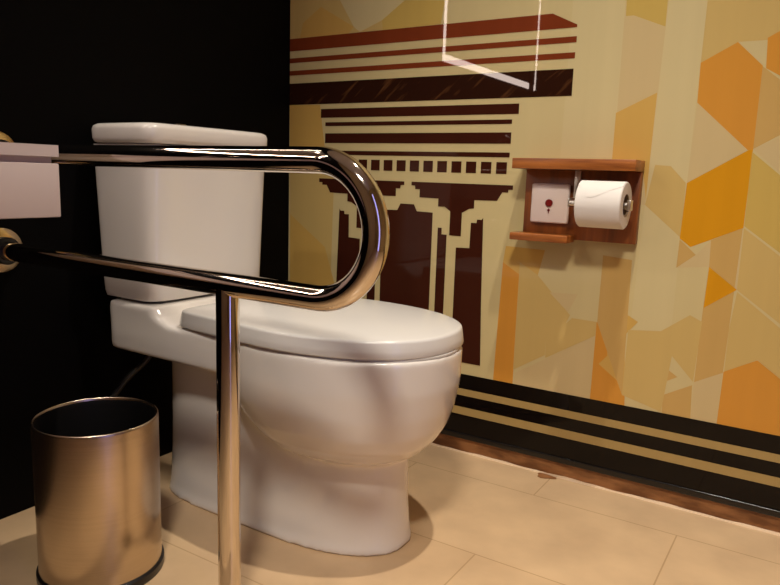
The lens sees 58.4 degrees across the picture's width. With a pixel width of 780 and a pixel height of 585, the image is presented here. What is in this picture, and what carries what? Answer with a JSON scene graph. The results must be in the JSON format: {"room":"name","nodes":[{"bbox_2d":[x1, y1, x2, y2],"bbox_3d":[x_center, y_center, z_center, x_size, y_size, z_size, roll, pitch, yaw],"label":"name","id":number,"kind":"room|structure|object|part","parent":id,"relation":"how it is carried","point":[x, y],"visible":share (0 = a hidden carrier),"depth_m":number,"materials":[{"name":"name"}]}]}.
{"room":"public restroom","nodes":[
{"label":"public restroom","id":0,"kind":"room"},
{"bbox_2d":[0,0,289,519],"bbox_3d":[-1.030,-0.683,0.786,0.100,2.400,2.900,8,11,32],"label":"wall","id":1,"kind":"structure","parent":0,"point":[68,67],"depth_m":1.46,"materials":[{"name":"black paint"}]},
{"bbox_2d":[0,142,60,218],"bbox_3d":[-0.860,-0.213,0.780,0.299,0.267,0.856,8,11,32],"label":"basin","id":2,"kind":"object","parent":1,"relation":"attached to","point":[29,181],"visible":1,"depth_m":1.03,"materials":[{"name":"beige porcelain"}]},
{"bbox_2d":[0,142,58,156],"bbox_3d":[-0.861,-0.180,0.786,0.299,0.018,0.856,8,11,32],"label":"basin","id":3,"kind":"object","parent":2,"relation":"in","point":[7,149],"depth_m":1.03,"materials":[{"name":"beige ceramic"}]},
{"bbox_2d":[0,445,779,584],"bbox_3d":[-0.056,0.668,0.362,2.500,0.060,2.900,8,11,32],"label":"floor","id":4,"kind":"structure","parent":0,"point":[474,520],"depth_m":1.34,"materials":[{"name":"tile"}]},
{"bbox_2d":[30,397,163,584],"bbox_3d":[-0.497,0.343,1.194,0.206,0.277,0.206,8,11,32],"label":"waste bin","id":5,"kind":"object","parent":4,"relation":"on","point":[96,461],"visible":1,"depth_m":1.12,"materials":[{"name":"silver metal"}]},
{"bbox_2d":[0,131,389,584],"bbox_3d":[-0.373,0.122,1.106,0.858,0.749,0.086,8,11,32],"label":"grab bar","id":6,"kind":"object","parent":4,"relation":"on","point":[228,288],"visible":0.94,"depth_m":1.00,"materials":[{"name":"silver metal"}]},
{"bbox_3d":[-0.360,-0.117,1.063,0.847,0.211,0.034,8,11,32],"label":"rail","id":7,"kind":"part","parent":6,"relation":"part of","materials":[{"name":"silver metal"}]},
{"bbox_3d":[-0.240,0.249,1.040,0.034,0.518,0.034,8,11,32],"label":"post","id":8,"kind":"part","parent":6,"relation":"part of","materials":[{"name":"silver metal"}]},
{"bbox_2d":[92,122,463,555],"bbox_3d":[-0.212,0.059,1.414,0.767,0.781,0.381,8,11,32],"label":"toilet","id":9,"kind":"object","parent":4,"relation":"on","point":[335,406],"visible":0.84,"depth_m":1.30,"materials":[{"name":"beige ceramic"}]},
{"bbox_2d":[110,355,151,396],"bbox_3d":[-0.592,0.224,1.467,0.185,0.209,0.057,1,10,-8],"label":"hose","id":10,"kind":"object","parent":9,"relation":"attached to","point":[147,358],"visible":0.26,"depth_m":1.47,"materials":[{"name":"black rubber"}]},
{"bbox_3d":[-0.445,-0.158,1.535,0.197,0.312,0.341,8,11,32],"label":"tank","id":11,"kind":"part","parent":9,"relation":"part of","materials":[{"name":"beige ceramic"}]},
{"bbox_3d":[-0.439,-0.332,1.494,0.195,0.039,0.342,8,11,32],"label":"tank lid","id":12,"kind":"part","parent":9,"relation":"part of","materials":[{"name":"beige ceramic"}]},
{"bbox_3d":[-0.202,0.241,1.427,0.720,0.419,0.360,8,11,32],"label":"bowl","id":13,"kind":"part","parent":9,"relation":"part of","materials":[{"name":"beige ceramic"}]},
{"bbox_3d":[-0.108,0.053,1.347,0.518,0.040,0.381,8,11,32],"label":"seat lid","id":14,"kind":"part","parent":9,"relation":"part of","materials":[{"name":"white plastic"}]},
{"bbox_3d":[-0.104,0.077,1.340,0.500,0.004,0.352,8,11,32],"label":"seat","id":15,"kind":"part","parent":9,"relation":"part of","materials":[{"name":"white plastic"}]},
{"bbox_3d":[0.774,-0.711,1.302,2.400,2.400,0.100,8,11,32],"label":"wall","id":16,"kind":"structure","parent":0,"visible":0},
{"bbox_2d":[288,0,779,510],"bbox_3d":[0.682,-0.686,1.300,2.248,2.255,0.008,8,11,32],"label":"wall panel","id":17,"kind":"object","parent":16,"relation":"attached to","point":[657,357],"visible":0.88,"depth_m":1.55,"materials":[{"name":"paint"}]},
{"bbox_2d":[509,158,644,244],"bbox_3d":[0.394,-0.196,1.499,0.263,0.179,0.086,8,11,32],"label":"paper holder","id":18,"kind":"object","parent":17,"relation":"attached to","point":[553,170],"depth_m":1.51,"materials":[{"name":"brown wood"}]},
{"bbox_3d":[0.353,-0.197,1.543,0.087,0.087,0.015,8,11,32],"label":"call button","id":19,"kind":"part","parent":18,"relation":"part of","materials":[{"name":"white plastic"}]},
{"bbox_2d":[512,158,644,171],"bbox_3d":[0.399,-0.273,1.489,0.263,0.023,0.078,8,11,32],"label":"shelf","id":20,"kind":"object","parent":18,"relation":"attached to","point":[531,164],"depth_m":1.46,"materials":[{"name":"brown wood"}]},
{"bbox_2d":[574,180,631,229],"bbox_3d":[0.438,-0.180,1.433,0.092,0.096,0.096,8,11,32],"label":"toilet roll","id":21,"kind":"object","parent":18,"relation":"on","point":[597,204],"visible":0.96,"depth_m":1.40,"materials":[{"name":"white paper"}]},
{"bbox_2d":[430,443,779,535],"bbox_3d":[0.658,0.472,1.468,2.298,0.006,0.031,8,11,32],"label":"trim","id":22,"kind":"structure","parent":16,"relation":"attached to","point":[541,474],"depth_m":1.59,"materials":[{"name":"beige"}]},
{"bbox_2d":[432,428,779,532],"bbox_3d":[0.668,0.451,1.479,2.298,0.044,0.004,8,11,32],"label":"baseboard","id":23,"kind":"structure","parent":16,"relation":"attached to","point":[719,510],"depth_m":1.57,"materials":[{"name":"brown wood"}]}
]}

